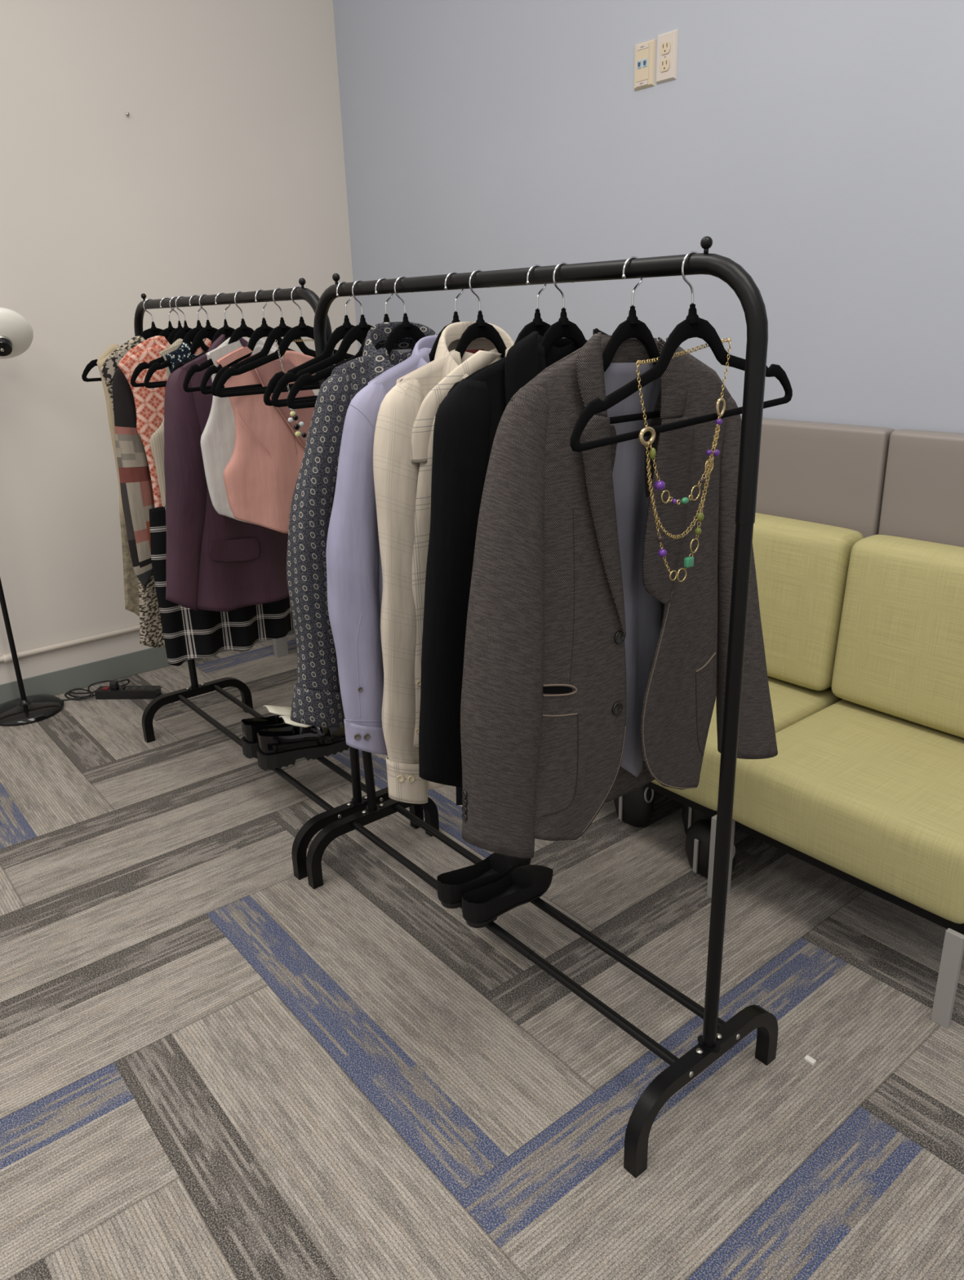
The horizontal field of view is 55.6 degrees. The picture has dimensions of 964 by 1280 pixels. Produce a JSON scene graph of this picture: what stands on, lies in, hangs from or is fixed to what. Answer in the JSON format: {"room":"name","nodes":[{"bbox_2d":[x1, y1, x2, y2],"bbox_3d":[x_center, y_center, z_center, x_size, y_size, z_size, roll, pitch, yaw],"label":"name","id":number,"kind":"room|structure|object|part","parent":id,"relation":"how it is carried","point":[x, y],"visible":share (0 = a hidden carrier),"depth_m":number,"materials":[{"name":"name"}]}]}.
{"room":"office lounge","nodes":[
{"label":"office lounge","id":0,"kind":"room"},
{"bbox_2d":[0,0,358,684],"bbox_3d":[-2.294,-1.026,2.363,4.900,3.000,0.120,-17,25,-36],"label":"wall","id":1,"kind":"structure","parent":0,"point":[224,171],"depth_m":3.15,"materials":[{"name":"beige paint"}]},
{"bbox_2d":[0,625,139,662],"bbox_3d":[-2.256,0.246,2.721,4.580,0.029,0.028,-17,25,-36],"label":"conduit","id":2,"kind":"object","parent":1,"relation":"attached to","point":[6,658],"visible":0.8,"depth_m":3.29,"materials":[{"name":"beige paint"}]},
{"bbox_2d":[0,630,295,703],"bbox_3d":[-2.292,0.384,2.747,4.690,0.089,0.006,-17,25,-36],"label":"baseboard","id":3,"kind":"structure","parent":1,"relation":"attached to","point":[60,682],"depth_m":3.38,"materials":[{"name":"grey rubber"}]},
{"bbox_2d":[0,633,963,1279],"bbox_3d":[-0.425,1.114,0.750,4.900,0.050,6.100,-17,25,-36],"label":"floor","id":4,"kind":"structure","parent":0,"point":[216,1064],"depth_m":1.68,"materials":[{"name":"carpet"}]},
{"bbox_2d":[0,306,64,726],"bbox_3d":[-1.549,-0.369,2.952,0.362,1.321,0.244,2,20,12],"label":"floor lamp","id":5,"kind":"object","parent":4,"relation":"on","point":[16,333],"visible":1,"depth_m":3.08,"materials":[{"name":"opal metal"},{"name":"black painted metal"}]},
{"bbox_3d":[-1.465,-0.930,2.774,0.188,0.150,0.141,-17,25,-36],"label":"lamp shade","id":6,"kind":"part","parent":5,"relation":"part of","materials":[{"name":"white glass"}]},
{"bbox_2d":[62,679,129,700],"bbox_3d":[-1.555,0.183,3.284,0.537,0.056,0.122,-5,20,-10],"label":"cable","id":7,"kind":"object","parent":4,"relation":"on","point":[91,695],"visible":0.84,"depth_m":3.30,"materials":[{"name":"black plastic"}]},
{"bbox_3d":[-1.603,0.205,3.288,0.443,0.015,0.116,-6,20,-12],"label":"cord","id":8,"kind":"part","parent":7,"relation":"part of","materials":[{"name":"black plastic"}]},
{"bbox_2d":[94,680,162,699],"bbox_3d":[-1.264,0.176,3.278,0.234,0.058,0.048,-1,20,3],"label":"power strip","id":9,"kind":"object","parent":4,"relation":"on","point":[113,691],"visible":1,"depth_m":3.26,"materials":[{"name":"black plastic"}]},
{"bbox_2d":[101,686,110,689],"bbox_3d":[-1.350,0.173,3.281,0.022,0.003,0.020,-1,20,3],"label":"switch","id":10,"kind":"object","parent":9,"relation":"attached to","point":[102,687],"depth_m":3.28,"materials":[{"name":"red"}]},
{"bbox_2d":[133,277,423,879],"bbox_3d":[-0.662,-0.235,2.470,0.367,1.342,1.118,-17,25,-36],"label":"rack","id":11,"kind":"object","parent":4,"relation":"on","point":[357,803],"visible":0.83,"depth_m":2.32,"materials":[{"name":"black metal"}]},
{"bbox_2d":[81,298,168,382],"bbox_3d":[-0.931,-0.860,2.606,0.432,0.213,0.020,-15,24,-33],"label":"clothes hanger","id":12,"kind":"object","parent":11,"relation":"hanging from","point":[153,331],"visible":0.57,"depth_m":2.57,"materials":[{"name":"black plastic"}]},
{"bbox_2d":[96,342,191,616],"bbox_3d":[-0.918,-0.462,2.749,0.414,0.822,0.061,-17,25,-36],"label":"dress","id":13,"kind":"object","parent":12,"relation":"hanging from","point":[131,580],"visible":0.07,"depth_m":2.69,"materials":[{"name":"beige fabric"}]},
{"bbox_3d":[-0.962,-0.975,2.600,0.015,0.020,0.015,-17,25,-36],"label":"rail knob","id":14,"kind":"part","parent":11,"relation":"part of","materials":[{"name":"black"}]},
{"bbox_2d":[130,294,213,386],"bbox_3d":[-0.729,-0.781,2.370,0.020,0.213,0.432,14,25,37],"label":"clothes hanger","id":15,"kind":"object","parent":11,"relation":"hanging from","point":[189,336],"visible":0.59,"depth_m":2.29,"materials":[{"name":"black plastic"}]},
{"bbox_2d":[150,338,183,506],"bbox_3d":[-0.720,-0.525,2.462,0.342,0.549,0.043,-19,26,-39],"label":"tank","id":16,"kind":"object","parent":15,"relation":"hanging from","point":[157,438],"visible":0.06,"depth_m":2.36,"materials":[{"name":"fabric"}]},
{"bbox_2d":[158,297,191,346],"bbox_3d":[-0.852,-0.829,2.514,0.365,0.213,0.020,-17,25,-36],"label":"clothes hanger","id":17,"kind":"object","parent":11,"relation":"hanging from","point":[166,332],"visible":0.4,"depth_m":2.50,"materials":[{"name":"black plastic"}]},
{"bbox_2d":[100,335,205,647],"bbox_3d":[-0.839,-0.427,2.658,0.441,0.876,0.062,-17,25,-36],"label":"dress","id":18,"kind":"object","parent":17,"relation":"hanging from","point":[151,633],"visible":0.06,"depth_m":2.64,"materials":[{"name":"fabric"}]},
{"bbox_2d":[143,293,217,388],"bbox_3d":[-0.692,-0.767,2.327,0.020,0.213,0.432,11,23,32],"label":"clothes hanger","id":19,"kind":"object","parent":11,"relation":"hanging from","point":[207,331],"visible":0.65,"depth_m":2.28,"materials":[{"name":"black plastic"}]},
{"bbox_2d":[164,342,196,373],"bbox_3d":[-0.690,-0.550,2.397,0.053,0.441,0.259,16,26,40],"label":"tank","id":20,"kind":"object","parent":19,"relation":"hanging from","point":[183,353],"visible":0.02,"depth_m":2.26,"materials":[{"name":"fabric"}]},
{"bbox_2d":[149,381,294,666],"bbox_3d":[-0.680,-0.328,2.488,0.463,0.740,0.103,-17,25,-37],"label":"skirt","id":21,"kind":"object","parent":19,"relation":"hanging from","point":[188,633],"visible":0.32,"depth_m":2.49,"materials":[{"name":"black fabric"}]},
{"bbox_2d":[167,296,199,348],"bbox_3d":[-0.810,-0.813,2.465,0.320,0.213,0.020,-17,25,-36],"label":"clothes hanger","id":22,"kind":"object","parent":11,"relation":"hanging from","point":[171,335],"visible":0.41,"depth_m":2.44,"materials":[{"name":"black fabric"}]},
{"bbox_2d":[111,366,155,587],"bbox_3d":[-0.800,-0.496,2.578,0.458,0.635,0.049,-17,25,-36],"label":"patterned garment sleeve","id":23,"kind":"object","parent":22,"relation":"hanging from","point":[135,482],"visible":0.13,"depth_m":2.46,"materials":[{"name":"multicoloured fabric"}]},
{"bbox_2d":[171,295,208,351],"bbox_3d":[-0.784,-0.803,2.434,0.320,0.213,0.020,-17,25,-36],"label":"clothes hanger","id":24,"kind":"object","parent":11,"relation":"hanging from","point":[180,334],"visible":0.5,"depth_m":2.42,"materials":[{"name":"black plastic"}]},
{"bbox_2d":[118,335,211,507],"bbox_3d":[-0.775,-0.540,2.528,0.386,0.578,0.046,-17,25,-36],"label":"blouse","id":25,"kind":"object","parent":24,"relation":"hanging from","point":[149,402],"visible":0.16,"depth_m":2.40,"materials":[{"name":"orange fabric"}]},
{"bbox_2d":[171,292,235,373],"bbox_3d":[-0.626,-0.742,2.250,0.320,0.213,0.020,-17,25,-36],"label":"clothes hanger","id":26,"kind":"object","parent":11,"relation":"hanging from","point":[227,331],"visible":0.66,"depth_m":2.23,"materials":[{"name":"black plastic"}]},
{"bbox_2d":[164,333,288,611],"bbox_3d":[-0.617,-0.429,2.363,0.501,0.686,0.079,-17,25,-36],"label":"blazer","id":27,"kind":"object","parent":26,"relation":"hanging from","point":[215,562],"visible":0.38,"depth_m":2.30,"materials":[{"name":"purple fabric"}]},
{"bbox_2d":[182,290,254,392],"bbox_3d":[-0.565,-0.718,2.178,0.020,0.213,0.432,9,22,27],"label":"clothes hanger","id":28,"kind":"object","parent":11,"relation":"hanging from","point":[243,331],"visible":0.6,"depth_m":2.09,"materials":[{"name":"black plastic"}]},
{"bbox_2d":[200,337,283,524],"bbox_3d":[-0.558,-0.511,2.253,0.070,0.453,0.282,15,26,39],"label":"tank","id":29,"kind":"object","parent":28,"relation":"hanging from","point":[218,436],"visible":0.2,"depth_m":2.19,"materials":[{"name":"white fabric"}]},
{"bbox_3d":[-0.666,-0.701,2.315,0.029,0.325,1.115,-17,25,-36],"label":"rail","id":30,"kind":"part","parent":11,"relation":"part of","materials":[{"name":"black metal"}]},
{"bbox_2d":[200,288,297,394],"bbox_3d":[-0.496,-0.691,2.098,0.020,0.213,0.432,10,23,29],"label":"clothes hanger","id":31,"kind":"object","parent":11,"relation":"hanging from","point":[264,330],"visible":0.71,"depth_m":2.06,"materials":[{"name":"black plastic"}]},
{"bbox_2d":[215,346,315,533],"bbox_3d":[-0.490,-0.468,2.169,0.076,0.441,0.298,16,26,40],"label":"pink top","id":32,"kind":"object","parent":31,"relation":"hanging from","point":[260,475],"visible":0.6,"depth_m":2.14,"materials":[{"name":"pink fabric"}]},
{"bbox_2d":[240,705,292,759],"bbox_3d":[-0.535,0.229,2.567,0.285,0.129,0.105,-17,25,-36],"label":"shoe","id":33,"kind":"object","parent":11,"relation":"on","point":[250,726],"visible":0.29,"depth_m":2.51,"materials":[{"name":"black leather"}]},
{"bbox_2d":[210,287,344,395],"bbox_3d":[-0.440,-0.670,2.033,0.020,0.213,0.432,12,24,34],"label":"clothes hanger","id":34,"kind":"object","parent":11,"relation":"hanging from","point":[279,331],"visible":0.51,"depth_m":2.00,"materials":[{"name":"black plastic"}]},
{"bbox_2d":[215,285,355,397],"bbox_3d":[-0.384,-0.648,1.968,0.432,0.213,0.020,-18,25,-37],"label":"clothes hanger","id":35,"kind":"object","parent":11,"relation":"hanging from","point":[302,330],"visible":0.62,"depth_m":1.93,"materials":[{"name":"black plastic"}]},
{"bbox_2d":[275,338,314,440],"bbox_3d":[-0.389,-0.539,1.991,0.113,0.222,0.026,-17,25,-36],"label":"beaded necklace","id":36,"kind":"object","parent":35,"relation":"hanging from","point":[296,426],"visible":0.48,"depth_m":1.98,"materials":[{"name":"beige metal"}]},
{"bbox_3d":[-0.422,-0.572,1.947,0.026,0.129,0.004,-17,25,-36],"label":"chain","id":37,"kind":"part","parent":36,"relation":"part of","materials":[{"name":"silver metal"}]},
{"bbox_3d":[-0.378,-0.532,1.998,0.090,0.203,0.004,-17,25,-36],"label":"chain","id":38,"kind":"part","parent":36,"relation":"part of","materials":[{"name":"silver metal"}]},
{"bbox_3d":[-0.389,-0.644,1.970,0.076,0.007,0.003,-17,25,-36],"label":"chain","id":39,"kind":"part","parent":36,"relation":"part of","materials":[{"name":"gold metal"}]},
{"bbox_3d":[-0.377,-0.748,1.917,0.015,0.020,0.015,-17,25,-36],"label":"rail knob","id":40,"kind":"part","parent":11,"relation":"part of","materials":[{"name":"black"}]},
{"bbox_2d":[256,715,349,770],"bbox_3d":[-0.475,0.252,2.495,0.285,0.129,0.106,-17,25,-36],"label":"shoe","id":41,"kind":"object","parent":11,"relation":"on","point":[277,748],"visible":0.68,"depth_m":2.46,"materials":[{"name":"black leather"}]},
{"bbox_3d":[-0.306,0.397,2.253,0.026,0.002,0.042,-17,25,-36],"label":"foot plate","id":42,"kind":"part","parent":11,"relation":"part of","materials":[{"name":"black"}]},
{"bbox_2d":[272,635,288,657],"bbox_3d":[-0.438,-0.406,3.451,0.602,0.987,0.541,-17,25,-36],"label":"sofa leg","id":43,"kind":"object","parent":4,"relation":"on","point":[280,645],"visible":0.02,"depth_m":3.62,"materials":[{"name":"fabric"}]},
{"bbox_2d":[306,235,777,1177],"bbox_3d":[0.032,0.029,1.672,0.367,1.342,1.066,-17,25,-36],"label":"rack","id":44,"kind":"object","parent":4,"relation":"on","point":[718,1037],"visible":0.96,"depth_m":1.40,"materials":[{"name":"black metal"}]},
{"bbox_2d":[263,280,365,405],"bbox_3d":[-0.260,-0.584,1.777,0.020,0.213,0.432,14,25,37],"label":"clothes hanger","id":45,"kind":"object","parent":44,"relation":"hanging from","point":[340,332],"visible":0.5,"depth_m":1.73,"materials":[{"name":"black plastic"}]},
{"bbox_2d":[271,280,373,407],"bbox_3d":[-0.223,-0.569,1.734,0.432,0.213,0.020,-20,27,-41],"label":"clothes hanger","id":46,"kind":"object","parent":44,"relation":"hanging from","point":[361,331],"visible":0.6,"depth_m":1.69,"materials":[{"name":"black plastic"}]},
{"bbox_3d":[-0.281,-0.695,1.759,0.015,0.020,0.015,-17,25,-36],"label":"rail knob","id":47,"kind":"part","parent":44,"relation":"part of","materials":[{"name":"black metal"}]},
{"bbox_2d":[286,277,393,408],"bbox_3d":[-0.173,-0.550,1.675,0.432,0.213,0.020,-17,25,-36],"label":"clothes hanger","id":48,"kind":"object","parent":44,"relation":"hanging from","point":[303,380],"visible":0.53,"depth_m":1.60,"materials":[{"name":"black plastic"}]},
{"bbox_3d":[-0.265,0.409,2.217,0.026,0.002,0.042,-17,25,-36],"label":"foot plate","id":49,"kind":"part","parent":44,"relation":"part of","materials":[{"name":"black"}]},
{"bbox_2d":[382,275,426,355],"bbox_3d":[-0.134,-0.535,1.630,0.374,0.213,0.020,-17,25,-36],"label":"clothes hanger","id":50,"kind":"object","parent":44,"relation":"hanging from","point":[405,330],"visible":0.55,"depth_m":1.61,"materials":[{"name":"black plastic"}]},
{"bbox_2d":[286,321,437,727],"bbox_3d":[-0.128,-0.228,1.738,0.606,0.713,0.110,-17,25,-36],"label":"shirt","id":51,"kind":"object","parent":50,"relation":"hanging from","point":[317,700],"visible":0.33,"depth_m":1.59,"materials":[{"name":"grey fabric"}]},
{"bbox_2d":[428,271,464,361],"bbox_3d":[-0.042,-0.499,1.523,0.374,0.213,0.020,-17,25,-36],"label":"clothes hanger","id":52,"kind":"object","parent":44,"relation":"hanging from","point":[455,317],"visible":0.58,"depth_m":1.50,"materials":[{"name":"black plastic"}]},
{"bbox_2d":[326,334,438,755],"bbox_3d":[-0.035,-0.178,1.637,0.566,0.701,0.101,-17,25,-36],"label":"shirt","id":53,"kind":"object","parent":52,"relation":"hanging from","point":[354,578],"visible":0.27,"depth_m":1.48,"materials":[{"name":"purple fabric"}]},
{"bbox_2d":[400,269,506,382],"bbox_3d":[-0.002,-0.483,1.476,0.374,0.213,0.020,-17,25,-36],"label":"clothes hanger","id":54,"kind":"object","parent":44,"relation":"hanging from","point":[480,329],"visible":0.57,"depth_m":1.46,"materials":[{"name":"black fabric"}]},
{"bbox_2d":[373,321,514,804],"bbox_3d":[0.008,-0.134,1.602,0.489,0.801,0.103,-17,25,-36],"label":"jacket","id":55,"kind":"object","parent":54,"relation":"hanging from","point":[403,437],"visible":0.34,"depth_m":1.46,"materials":[{"name":"beige fabric"}]},
{"bbox_2d":[436,852,531,908],"bbox_3d":[0.010,0.480,1.914,0.250,0.063,0.077,-17,25,-36],"label":"shoe","id":56,"kind":"object","parent":44,"relation":"on","point":[451,885],"visible":0.62,"depth_m":1.90,"materials":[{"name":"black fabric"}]},
{"bbox_2d":[447,264,550,394],"bbox_3d":[0.084,-0.450,1.376,0.374,0.213,0.020,-17,25,-36],"label":"clothes hanger","id":57,"kind":"object","parent":44,"relation":"hanging from","point":[538,325],"visible":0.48,"depth_m":1.36,"materials":[{"name":"black plastic"}]},
{"bbox_2d":[456,786,462,804],"bbox_3d":[0.095,-0.100,1.502,0.379,0.695,0.053,-17,25,-36],"label":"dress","id":58,"kind":"object","parent":57,"relation":"hanging from","point":[459,789],"visible":0.02,"depth_m":1.50,"materials":[{"name":"black fabric"}]},
{"bbox_2d":[462,864,553,928],"bbox_3d":[0.058,0.499,1.857,0.250,0.063,0.081,-17,25,-36],"label":"shoe","id":59,"kind":"object","parent":44,"relation":"on","point":[482,906],"visible":1,"depth_m":1.84,"materials":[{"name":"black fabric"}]},
{"bbox_3d":[0.004,-0.428,1.496,0.030,0.324,1.066,-17,25,-36],"label":"rail","id":60,"kind":"part","parent":44,"relation":"part of","materials":[{"name":"black metal"}]},
{"bbox_2d":[539,262,586,355],"bbox_3d":[0.119,-0.437,1.335,0.374,0.213,0.020,-17,25,-36],"label":"clothes hanger","id":61,"kind":"object","parent":44,"relation":"hanging from","point":[563,328],"visible":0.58,"depth_m":1.32,"materials":[{"name":"black plastic"}]},
{"bbox_2d":[418,328,607,786],"bbox_3d":[0.127,-0.141,1.441,0.607,0.661,0.071,-17,25,-36],"label":"blazer","id":62,"kind":"object","parent":61,"relation":"hanging from","point":[467,420],"visible":0.19,"depth_m":1.28,"materials":[{"name":"black fabric"}]},
{"bbox_2d":[602,256,660,424],"bbox_3d":[0.203,-0.404,1.237,0.374,0.213,0.020,-17,25,-36],"label":"clothes hanger","id":63,"kind":"object","parent":44,"relation":"hanging from","point":[633,327],"visible":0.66,"depth_m":1.23,"materials":[{"name":"black plastic"}]},
{"bbox_2d":[460,332,777,857],"bbox_3d":[0.254,-0.068,1.390,0.737,0.768,0.086,-17,25,-36],"label":"blazer","id":64,"kind":"object","parent":63,"relation":"hanging from","point":[593,676],"visible":0.92,"depth_m":1.29,"materials":[{"name":"grey fabric"}]},
{"bbox_3d":[0.117,-0.036,1.267,0.224,0.714,0.031,-17,25,-36],"label":"panel","id":65,"kind":"part","parent":64,"relation":"part of","materials":[{"name":"grey fabric"}]},
{"bbox_3d":[0.197,-0.070,1.367,0.481,0.732,0.039,-17,25,-36],"label":"panel","id":66,"kind":"part","parent":64,"relation":"part of","materials":[{"name":"grey fabric"}]},
{"bbox_3d":[0.315,-0.086,1.421,0.227,0.734,0.033,-17,25,-36],"label":"panel","id":67,"kind":"part","parent":64,"relation":"part of","materials":[{"name":"grey fabric"}]},
{"bbox_2d":[569,250,792,452],"bbox_3d":[0.274,-0.377,1.173,0.431,0.224,0.020,-15,24,-33],"label":"clothes hanger","id":68,"kind":"object","parent":44,"relation":"hanging from","point":[693,326],"visible":0.84,"depth_m":1.15,"materials":[{"name":"black plastic"}]},
{"bbox_2d":[635,337,731,582],"bbox_3d":[0.261,-0.228,1.204,0.188,0.316,0.026,-17,25,-36],"label":"beaded necklace","id":69,"kind":"object","parent":68,"relation":"hanging from","point":[659,485],"visible":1,"depth_m":1.21,"materials":[{"name":"gold metal"}]},
{"bbox_3d":[0.196,-0.298,1.121,0.025,0.084,0.004,-17,25,-36],"label":"chain","id":70,"kind":"part","parent":69,"relation":"part of","materials":[{"name":"gold metal"}]},
{"bbox_3d":[0.218,-0.225,1.160,0.024,0.052,0.004,-17,25,-36],"label":"chain","id":71,"kind":"part","parent":69,"relation":"part of","materials":[{"name":"gold metal"}]},
{"bbox_3d":[0.231,-0.169,1.195,0.059,0.180,0.004,-17,25,-36],"label":"chain","id":72,"kind":"part","parent":69,"relation":"part of","materials":[{"name":"gold metal"}]},
{"bbox_3d":[0.264,-0.210,1.207,0.150,0.154,0.004,-17,25,-36],"label":"chain","id":73,"kind":"part","parent":69,"relation":"part of","materials":[{"name":"gold metal"}]},
{"bbox_3d":[0.254,-0.366,1.159,0.186,0.025,0.017,-17,25,-36],"label":"chain","id":74,"kind":"part","parent":69,"relation":"part of","materials":[{"name":"gold metal"}]},
{"bbox_3d":[0.309,-0.232,1.242,0.034,0.133,0.004,-17,25,-36],"label":"chain","id":75,"kind":"part","parent":69,"relation":"part of","materials":[{"name":"gold metal"}]},
{"bbox_3d":[0.304,-0.252,1.223,0.042,0.090,0.004,-17,25,-36],"label":"chain","id":76,"kind":"part","parent":69,"relation":"part of","materials":[{"name":"gold metal"}]},
{"bbox_3d":[0.323,-0.357,1.210,0.016,0.079,0.004,-17,25,-36],"label":"chain","id":77,"kind":"part","parent":69,"relation":"part of","materials":[{"name":"gold metal"}]},
{"bbox_3d":[0.273,-0.481,1.113,0.015,0.020,0.015,-17,25,-36],"label":"rail knob","id":78,"kind":"part","parent":44,"relation":"part of","materials":[{"name":"black"}]},
{"bbox_3d":[0.367,0.653,1.480,0.026,0.002,0.042,-17,25,-36],"label":"foot plate","id":79,"kind":"part","parent":44,"relation":"part of","materials":[{"name":"black metal"}]},
{"bbox_2d":[613,785,653,826],"bbox_3d":[0.391,0.402,2.367,0.079,0.150,0.126,-17,25,-36],"label":"pouch","id":80,"kind":"object","parent":4,"relation":"on","point":[636,807],"visible":0.66,"depth_m":2.33,"materials":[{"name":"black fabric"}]},
{"bbox_3d":[0.357,0.415,2.354,0.005,0.105,0.010,-17,25,-36],"label":"pale trim","id":81,"kind":"part","parent":80,"relation":"part of","materials":[{"name":"grey paint"}]},
{"bbox_3d":[0.422,0.390,2.308,0.034,0.049,0.006,-17,25,-36],"label":"ring handle","id":82,"kind":"part","parent":80,"relation":"part of","materials":[{"name":"grey paint"}]},
{"bbox_2d":[681,804,711,835],"bbox_3d":[0.544,0.429,2.277,0.069,0.150,0.110,-17,25,-36],"label":"pouch","id":83,"kind":"object","parent":4,"relation":"on","point":[690,815],"visible":0.07,"depth_m":2.26,"materials":[{"name":"black fabric"}]},
{"bbox_3d":[0.515,0.442,2.266,0.004,0.105,0.008,-17,25,-36],"label":"pale trim","id":84,"kind":"part","parent":83,"relation":"part of","materials":[{"name":"grey paint"}]},
{"bbox_2d":[684,819,735,877],"bbox_3d":[0.534,0.490,2.145,0.084,0.125,0.133,-17,25,-36],"label":"pouch","id":85,"kind":"object","parent":4,"relation":"on","point":[697,846],"visible":0.47,"depth_m":2.13,"materials":[{"name":"black fabric"}]},
{"bbox_3d":[0.498,0.503,2.130,0.005,0.088,0.010,-17,25,-36],"label":"pale trim","id":86,"kind":"part","parent":85,"relation":"part of","materials":[{"name":"grey paint"}]},
{"bbox_3d":[0.567,0.484,2.085,0.032,0.045,0.006,-17,25,-36],"label":"ring handle","id":87,"kind":"part","parent":85,"relation":"part of","materials":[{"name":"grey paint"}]},
{"bbox_2d":[644,416,895,817],"bbox_3d":[0.565,-0.018,2.280,0.602,0.987,0.541,-17,25,-36],"label":"sofa section","id":88,"kind":"object","parent":4,"relation":"on","point":[820,485],"visible":0.27,"depth_m":2.18,"materials":[{"name":"fabric"}]},
{"bbox_3d":[0.579,0.274,2.377,0.500,0.041,0.510,-17,25,-36],"label":"seat frame","id":89,"kind":"part","parent":88,"relation":"part of","materials":[{"name":"black"}]},
{"bbox_2d":[651,675,841,811],"bbox_3d":[0.544,0.193,2.321,0.505,0.176,0.522,-17,25,-36],"label":"seat cushion","id":90,"kind":"object","parent":88,"relation":"on","point":[792,703],"depth_m":2.13,"materials":[{"name":"fabric"}]},
{"bbox_2d":[752,512,863,690],"bbox_3d":[0.691,-0.124,2.342,0.147,0.390,0.522,-17,25,-36],"label":"cushion","id":91,"kind":"object","parent":88,"relation":"on","point":[802,560],"depth_m":2.18,"materials":[{"name":"fabric"}]},
{"bbox_3d":[0.777,-0.172,2.399,0.062,0.789,0.524,-17,25,-36],"label":"panel","id":92,"kind":"part","parent":88,"relation":"part of","materials":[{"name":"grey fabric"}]},
{"bbox_2d":[804,1054,816,1065],"bbox_3d":[0.579,0.742,1.615,0.010,0.006,0.018,-17,25,-36],"label":"paper scrap","id":93,"kind":"object","parent":4,"relation":"on","point":[806,1058],"visible":1,"depth_m":1.61,"materials":[{"name":"white paper"}]},
{"bbox_2d":[706,429,963,1029],"bbox_3d":[0.900,0.112,1.888,0.604,0.987,0.545,-17,25,-36],"label":"sofa section","id":94,"kind":"object","parent":4,"relation":"on","point":[866,789],"visible":0.95,"depth_m":1.93,"materials":[{"name":"fabric"}]},
{"bbox_3d":[0.536,0.483,2.049,0.050,0.203,0.028,-17,25,-36],"label":"leg","id":95,"kind":"part","parent":94,"relation":"part of","materials":[{"name":"grey paint"}]},
{"bbox_2d":[732,699,963,924],"bbox_3d":[0.879,0.323,1.930,0.505,0.176,0.522,-17,25,-36],"label":"seat cushion","id":96,"kind":"object","parent":94,"relation":"on","point":[874,797],"depth_m":1.81,"materials":[{"name":"fabric"}]},
{"bbox_3d":[0.914,0.404,1.987,0.500,0.041,0.510,-17,25,-36],"label":"seat frame","id":97,"kind":"part","parent":94,"relation":"part of","materials":[{"name":"black"}]},
{"bbox_2d":[831,534,963,737],"bbox_3d":[1.026,0.005,1.951,0.147,0.390,0.522,-17,25,-36],"label":"cushion","id":98,"kind":"object","parent":94,"relation":"on","point":[899,664],"depth_m":1.99,"materials":[{"name":"fabric"}]},
{"bbox_3d":[1.111,-0.043,2.009,0.062,0.789,0.524,-17,25,-36],"label":"panel","id":99,"kind":"part","parent":94,"relation":"part of","materials":[{"name":"grey plastic"}]},
{"bbox_3d":[0.845,0.615,1.658,0.012,0.200,0.031,-17,25,-36],"label":"leg","id":100,"kind":"part","parent":94,"relation":"part of","materials":[{"name":"grey paint"}]},
{"bbox_2d":[333,0,963,433],"bbox_3d":[1.382,-0.835,1.502,0.120,3.000,5.880,-17,25,-36],"label":"wall","id":101,"kind":"structure","parent":0,"point":[818,145],"depth_m":2.36,"materials":[{"name":"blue paint"}]},
{"bbox_2d":[634,38,656,91],"bbox_3d":[0.423,-1.503,2.390,0.011,0.106,0.069,-17,25,-36],"label":"outlet","id":102,"kind":"object","parent":101,"relation":"attached to","point":[645,52],"visible":1,"depth_m":2.38,"materials":[{"name":"beige plastic"}]},
{"bbox_2d":[656,28,678,84],"bbox_3d":[0.470,-1.488,2.335,0.010,0.110,0.065,-17,25,-36],"label":"power outlet","id":103,"kind":"object","parent":101,"relation":"attached to","point":[667,42],"visible":1,"depth_m":2.33,"materials":[{"name":"beige plastic"}]},
{"bbox_2d":[659,57,670,71],"bbox_3d":[0.468,-1.470,2.339,0.002,0.027,0.033,-17,25,-36],"label":"socket","id":104,"kind":"object","parent":103,"relation":"attached to","point":[664,63],"depth_m":2.34,"materials":[{"name":"beige plastic"}]},
{"bbox_2d":[660,40,671,54],"bbox_3d":[0.466,-1.506,2.326,0.002,0.027,0.033,-17,25,-36],"label":"socket","id":105,"kind":"object","parent":103,"relation":"attached to","point":[665,46],"depth_m":2.32,"materials":[{"name":"beige plastic"}]}
]}

